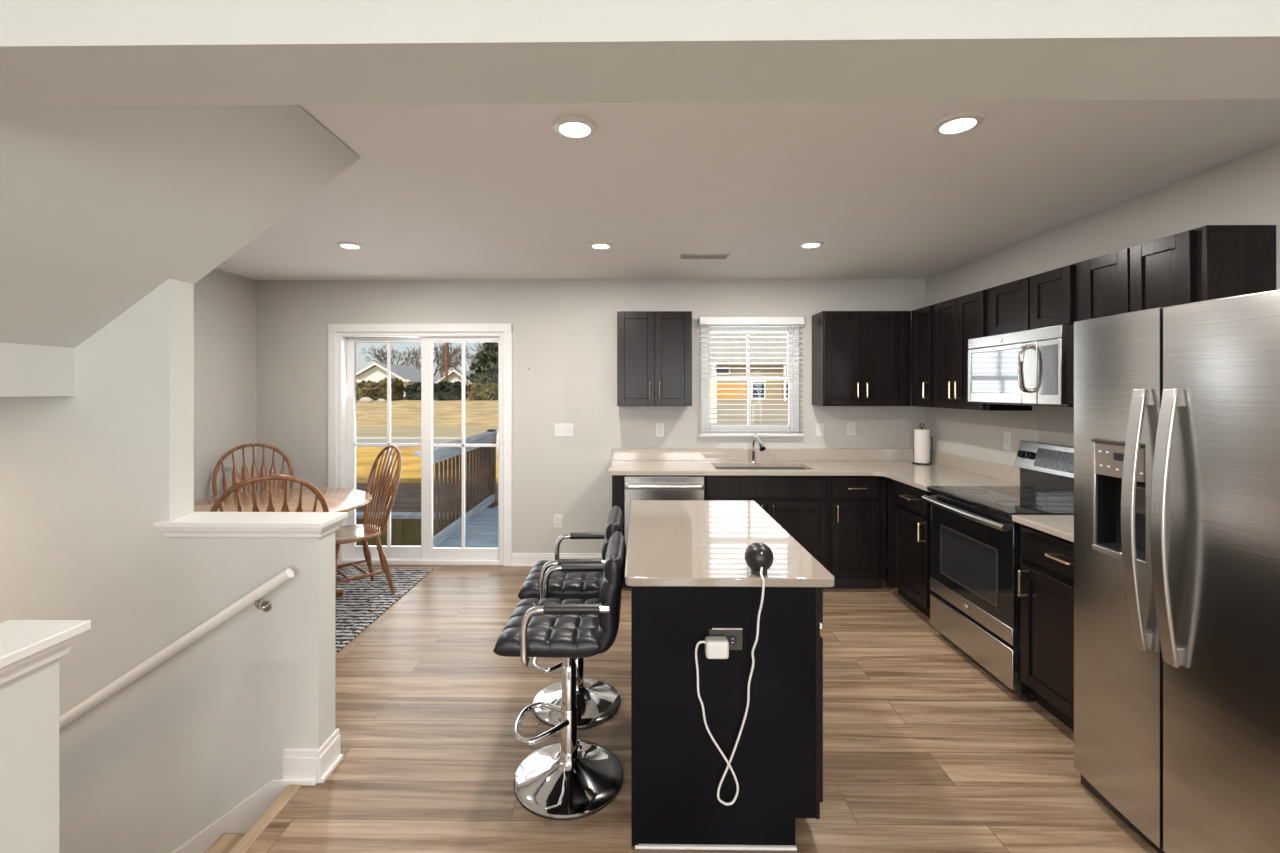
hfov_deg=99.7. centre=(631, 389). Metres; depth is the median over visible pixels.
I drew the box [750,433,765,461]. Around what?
kitchen faucet
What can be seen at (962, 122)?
recessed light
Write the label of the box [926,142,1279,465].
wall
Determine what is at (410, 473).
lawn
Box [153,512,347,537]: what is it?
trim
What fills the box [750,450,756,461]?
faucet
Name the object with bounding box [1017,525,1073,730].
base cabinet
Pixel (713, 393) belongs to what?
house
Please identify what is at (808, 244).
recessed light
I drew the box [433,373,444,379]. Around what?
house
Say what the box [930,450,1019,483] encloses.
backsplash
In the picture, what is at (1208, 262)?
upper cabinet
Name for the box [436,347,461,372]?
bare tree
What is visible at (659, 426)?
wall outlet
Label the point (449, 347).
bare tree
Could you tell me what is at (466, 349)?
bare tree
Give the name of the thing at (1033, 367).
microwave
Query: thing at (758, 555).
smart speaker
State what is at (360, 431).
verge
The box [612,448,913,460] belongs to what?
backsplash
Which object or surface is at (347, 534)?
dining chair
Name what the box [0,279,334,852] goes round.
wall
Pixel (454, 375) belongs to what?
house
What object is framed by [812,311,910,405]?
upper cabinet
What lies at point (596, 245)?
recessed light
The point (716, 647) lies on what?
power cord
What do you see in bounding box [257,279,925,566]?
wall
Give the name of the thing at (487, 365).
evergreen tree
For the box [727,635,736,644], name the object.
receptacle
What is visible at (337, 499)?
dining table
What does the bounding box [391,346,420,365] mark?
bare tree
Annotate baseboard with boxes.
[281,728,342,785]
[511,553,601,566]
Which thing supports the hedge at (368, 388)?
on the hill
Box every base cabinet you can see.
[704,467,827,588]
[825,476,885,588]
[888,478,934,618]
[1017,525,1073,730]
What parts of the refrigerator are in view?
freezer door, control panel, handle, handle, fridge door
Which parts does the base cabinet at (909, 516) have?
drawer, door, handle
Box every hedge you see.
[356,380,379,399]
[378,377,404,400]
[404,382,436,399]
[433,381,467,400]
[466,382,497,400]
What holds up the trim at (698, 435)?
attached to the wall at (564, 332)
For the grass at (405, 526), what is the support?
on the yard
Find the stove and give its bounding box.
[922,441,1073,698]
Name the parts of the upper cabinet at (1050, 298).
door, door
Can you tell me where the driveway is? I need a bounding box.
[709,400,787,424]
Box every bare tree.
[361,344,395,363]
[379,346,400,364]
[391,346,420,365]
[403,346,433,367]
[415,346,458,376]
[433,342,471,374]
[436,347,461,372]
[439,342,473,377]
[455,342,482,361]
[469,342,484,354]
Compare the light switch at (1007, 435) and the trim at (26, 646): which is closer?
the trim at (26, 646)
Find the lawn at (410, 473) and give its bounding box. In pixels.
[356,447,497,483]
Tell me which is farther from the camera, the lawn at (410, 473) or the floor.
the lawn at (410, 473)
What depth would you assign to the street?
16.26 m
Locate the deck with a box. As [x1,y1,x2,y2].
[436,506,497,547]
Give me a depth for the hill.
29.99 m
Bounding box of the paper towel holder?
[912,423,932,464]
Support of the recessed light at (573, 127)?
in the ceiling
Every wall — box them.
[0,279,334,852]
[0,659,58,852]
[194,268,256,499]
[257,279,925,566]
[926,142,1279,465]
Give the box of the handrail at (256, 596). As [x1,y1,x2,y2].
[59,568,293,729]
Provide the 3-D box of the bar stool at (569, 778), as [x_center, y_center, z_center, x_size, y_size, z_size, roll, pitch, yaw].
[-0.257,1.061,2.121,0.467,0.918,0.479,0,0,1]
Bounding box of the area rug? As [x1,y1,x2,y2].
[335,568,432,654]
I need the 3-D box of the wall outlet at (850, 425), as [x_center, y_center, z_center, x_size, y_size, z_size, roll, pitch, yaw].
[1.886,0.330,4.632,0.072,0.116,0.010,0,0,1]
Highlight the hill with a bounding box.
[356,396,712,426]
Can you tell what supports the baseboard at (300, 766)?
attached to the wall at (86, 477)
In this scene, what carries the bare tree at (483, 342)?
on the hill
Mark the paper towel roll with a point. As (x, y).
(921, 437)
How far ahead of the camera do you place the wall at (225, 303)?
4.34 m
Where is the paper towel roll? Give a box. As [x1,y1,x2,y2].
[914,429,929,462]
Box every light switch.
[554,423,572,436]
[816,423,823,436]
[1004,431,1011,450]
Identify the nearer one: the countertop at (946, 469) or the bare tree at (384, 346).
the countertop at (946, 469)
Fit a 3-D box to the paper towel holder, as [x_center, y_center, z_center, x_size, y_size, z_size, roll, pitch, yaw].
[2.388,0.440,4.431,0.158,0.333,0.150,0,0,1]
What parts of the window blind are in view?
rail, ladder cord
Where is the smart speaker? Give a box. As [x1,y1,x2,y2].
[745,542,773,574]
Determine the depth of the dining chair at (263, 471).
4.27 m
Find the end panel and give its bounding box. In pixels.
[612,475,623,587]
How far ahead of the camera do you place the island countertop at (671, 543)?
2.06 m
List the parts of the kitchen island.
corner trim, shoe moulding, corner trim, drawer, door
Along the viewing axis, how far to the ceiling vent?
3.83 m
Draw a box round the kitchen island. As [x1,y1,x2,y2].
[631,586,822,850]
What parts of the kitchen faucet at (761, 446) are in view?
spout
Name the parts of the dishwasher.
handle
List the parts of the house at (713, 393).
garage door, porch post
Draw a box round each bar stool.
[493,531,625,819]
[518,505,622,728]
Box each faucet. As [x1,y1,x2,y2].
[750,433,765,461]
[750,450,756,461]
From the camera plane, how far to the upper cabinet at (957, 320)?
3.67 m
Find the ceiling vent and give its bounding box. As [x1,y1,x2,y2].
[679,254,728,258]
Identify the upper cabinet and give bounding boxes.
[617,311,691,405]
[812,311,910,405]
[911,304,934,407]
[934,288,1031,410]
[990,262,1080,335]
[1081,225,1275,320]
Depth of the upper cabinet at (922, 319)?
4.15 m
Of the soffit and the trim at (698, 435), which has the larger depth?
the trim at (698, 435)
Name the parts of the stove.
handle, storage drawer, door trim, oven door, knob, knob, splash panel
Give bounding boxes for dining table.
[194,487,371,596]
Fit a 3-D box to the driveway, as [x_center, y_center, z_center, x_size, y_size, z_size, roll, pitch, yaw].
[7.730,1.130,31.108,7.407,0.780,19.000,0,0,10]
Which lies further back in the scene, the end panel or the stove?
the end panel
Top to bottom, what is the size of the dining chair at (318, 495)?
1.084 m
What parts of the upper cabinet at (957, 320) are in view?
door, handle, handle, door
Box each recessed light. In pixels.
[336,242,363,248]
[552,116,596,138]
[589,242,612,248]
[798,241,823,247]
[932,112,984,134]
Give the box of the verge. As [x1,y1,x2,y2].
[356,427,497,436]
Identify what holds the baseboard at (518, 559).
attached to the wall at (564, 332)
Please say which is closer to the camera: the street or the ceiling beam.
the ceiling beam
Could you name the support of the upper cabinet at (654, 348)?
attached to the wall at (564, 332)
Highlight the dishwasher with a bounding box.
[624,475,704,587]
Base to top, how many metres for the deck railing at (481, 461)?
1.044 m
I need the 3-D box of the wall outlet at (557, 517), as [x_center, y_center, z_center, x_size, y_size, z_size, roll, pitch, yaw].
[-0.635,1.132,4.663,0.072,0.116,0.010,0,0,1]
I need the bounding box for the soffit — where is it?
[0,105,360,396]
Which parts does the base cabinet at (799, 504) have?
door, drawer, door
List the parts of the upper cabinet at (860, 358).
door, handle, door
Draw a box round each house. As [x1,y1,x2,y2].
[356,362,437,395]
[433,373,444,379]
[435,369,487,385]
[709,333,787,400]
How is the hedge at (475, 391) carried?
on the hill
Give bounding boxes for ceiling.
[216,99,1279,279]
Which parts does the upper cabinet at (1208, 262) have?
door, door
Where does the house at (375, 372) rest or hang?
on the hill
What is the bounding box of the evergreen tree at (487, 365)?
[465,342,497,385]
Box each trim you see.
[0,620,90,685]
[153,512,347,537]
[698,435,803,437]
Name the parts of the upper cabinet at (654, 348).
door, handle, door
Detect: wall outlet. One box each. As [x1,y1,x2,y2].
[554,514,561,527]
[656,423,663,436]
[847,422,854,434]
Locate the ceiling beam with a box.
[0,0,1279,106]
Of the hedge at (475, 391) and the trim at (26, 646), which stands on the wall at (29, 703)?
the trim at (26, 646)
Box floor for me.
[245,565,1158,852]
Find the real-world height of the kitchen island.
0.883 m
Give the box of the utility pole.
[445,342,447,381]
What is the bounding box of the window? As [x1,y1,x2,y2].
[701,325,798,432]
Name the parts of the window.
sash, sash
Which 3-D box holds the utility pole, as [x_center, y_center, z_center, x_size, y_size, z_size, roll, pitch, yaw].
[-17.189,-3.280,50.214,1.800,8.400,0.247,0,0,1]
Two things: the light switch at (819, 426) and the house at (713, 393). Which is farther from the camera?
the house at (713, 393)
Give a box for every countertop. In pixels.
[608,448,1019,491]
[625,500,834,586]
[1012,515,1073,541]
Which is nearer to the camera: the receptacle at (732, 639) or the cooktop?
the receptacle at (732, 639)
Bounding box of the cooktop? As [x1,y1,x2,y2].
[927,486,1073,518]
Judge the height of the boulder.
0.602 m
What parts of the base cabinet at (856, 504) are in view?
handle, drawer, door, handle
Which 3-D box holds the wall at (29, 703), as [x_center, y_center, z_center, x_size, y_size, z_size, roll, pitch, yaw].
[-1.318,1.038,-1.452,0.115,0.965,5.225,0,0,1]
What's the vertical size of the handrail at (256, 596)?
1.521 m
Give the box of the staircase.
[172,778,301,852]
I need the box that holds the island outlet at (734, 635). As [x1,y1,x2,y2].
[709,627,742,649]
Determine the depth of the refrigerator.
1.64 m
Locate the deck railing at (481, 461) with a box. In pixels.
[414,429,496,546]
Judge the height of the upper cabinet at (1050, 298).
0.313 m
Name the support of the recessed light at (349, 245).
in the ceiling
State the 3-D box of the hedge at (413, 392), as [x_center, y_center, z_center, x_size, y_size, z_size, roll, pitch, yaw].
[-16.628,0.199,43.004,2.476,1.735,2.847,0,0,1]
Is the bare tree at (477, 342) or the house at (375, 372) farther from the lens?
the bare tree at (477, 342)
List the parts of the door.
panel, panel, handle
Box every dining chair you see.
[210,474,328,511]
[212,443,293,495]
[335,445,400,593]
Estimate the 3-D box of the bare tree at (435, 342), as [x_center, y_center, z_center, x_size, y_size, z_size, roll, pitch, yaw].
[-29.141,-3.515,86.514,7.060,8.734,6.251,0,0,1]
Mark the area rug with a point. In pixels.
(362, 601)
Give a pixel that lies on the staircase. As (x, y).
(236, 830)
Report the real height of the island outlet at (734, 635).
0.076 m
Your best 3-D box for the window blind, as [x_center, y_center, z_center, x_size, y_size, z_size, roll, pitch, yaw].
[1.025,-0.115,4.611,0.901,1.014,0.069,0,0,1]
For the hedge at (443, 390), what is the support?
on the hill
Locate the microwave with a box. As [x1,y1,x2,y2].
[968,325,1073,406]
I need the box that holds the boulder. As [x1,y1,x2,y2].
[358,397,373,402]
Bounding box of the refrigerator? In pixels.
[1074,289,1279,852]
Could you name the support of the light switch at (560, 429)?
attached to the wall at (564, 332)
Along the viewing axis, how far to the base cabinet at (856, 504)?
4.05 m
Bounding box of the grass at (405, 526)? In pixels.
[356,512,466,545]
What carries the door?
in the wall at (564, 332)
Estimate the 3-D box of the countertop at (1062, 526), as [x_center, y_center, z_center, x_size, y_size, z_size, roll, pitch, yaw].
[2.169,0.569,2.357,0.650,0.135,0.523,0,0,1]
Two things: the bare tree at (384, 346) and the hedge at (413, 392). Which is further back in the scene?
the bare tree at (384, 346)
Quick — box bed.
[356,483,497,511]
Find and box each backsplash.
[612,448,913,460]
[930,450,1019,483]
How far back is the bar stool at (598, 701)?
2.53 m
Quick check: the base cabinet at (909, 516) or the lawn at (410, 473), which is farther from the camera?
the lawn at (410, 473)
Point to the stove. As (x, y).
(976, 560)
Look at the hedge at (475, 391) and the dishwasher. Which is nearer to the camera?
the dishwasher
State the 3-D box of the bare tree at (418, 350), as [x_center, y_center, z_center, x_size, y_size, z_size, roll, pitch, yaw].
[-29.403,-2.676,74.077,3.451,7.007,4.746,0,0,13]
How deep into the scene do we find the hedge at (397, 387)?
40.92 m
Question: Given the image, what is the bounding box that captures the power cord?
[695,567,764,805]
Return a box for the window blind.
[698,317,804,435]
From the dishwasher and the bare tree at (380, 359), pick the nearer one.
the dishwasher
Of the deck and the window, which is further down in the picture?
the deck
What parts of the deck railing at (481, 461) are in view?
rail, rail, rail, post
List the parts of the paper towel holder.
arm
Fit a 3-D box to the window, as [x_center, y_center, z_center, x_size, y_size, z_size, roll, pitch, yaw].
[1.025,-0.098,4.723,0.845,0.965,0.110,0,0,1]
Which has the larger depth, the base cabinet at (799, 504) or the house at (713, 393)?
the house at (713, 393)
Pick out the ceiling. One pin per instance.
(434, 191)
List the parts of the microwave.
door glass, door, handle, control panel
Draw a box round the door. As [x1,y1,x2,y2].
[328,323,511,565]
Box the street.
[356,439,496,446]

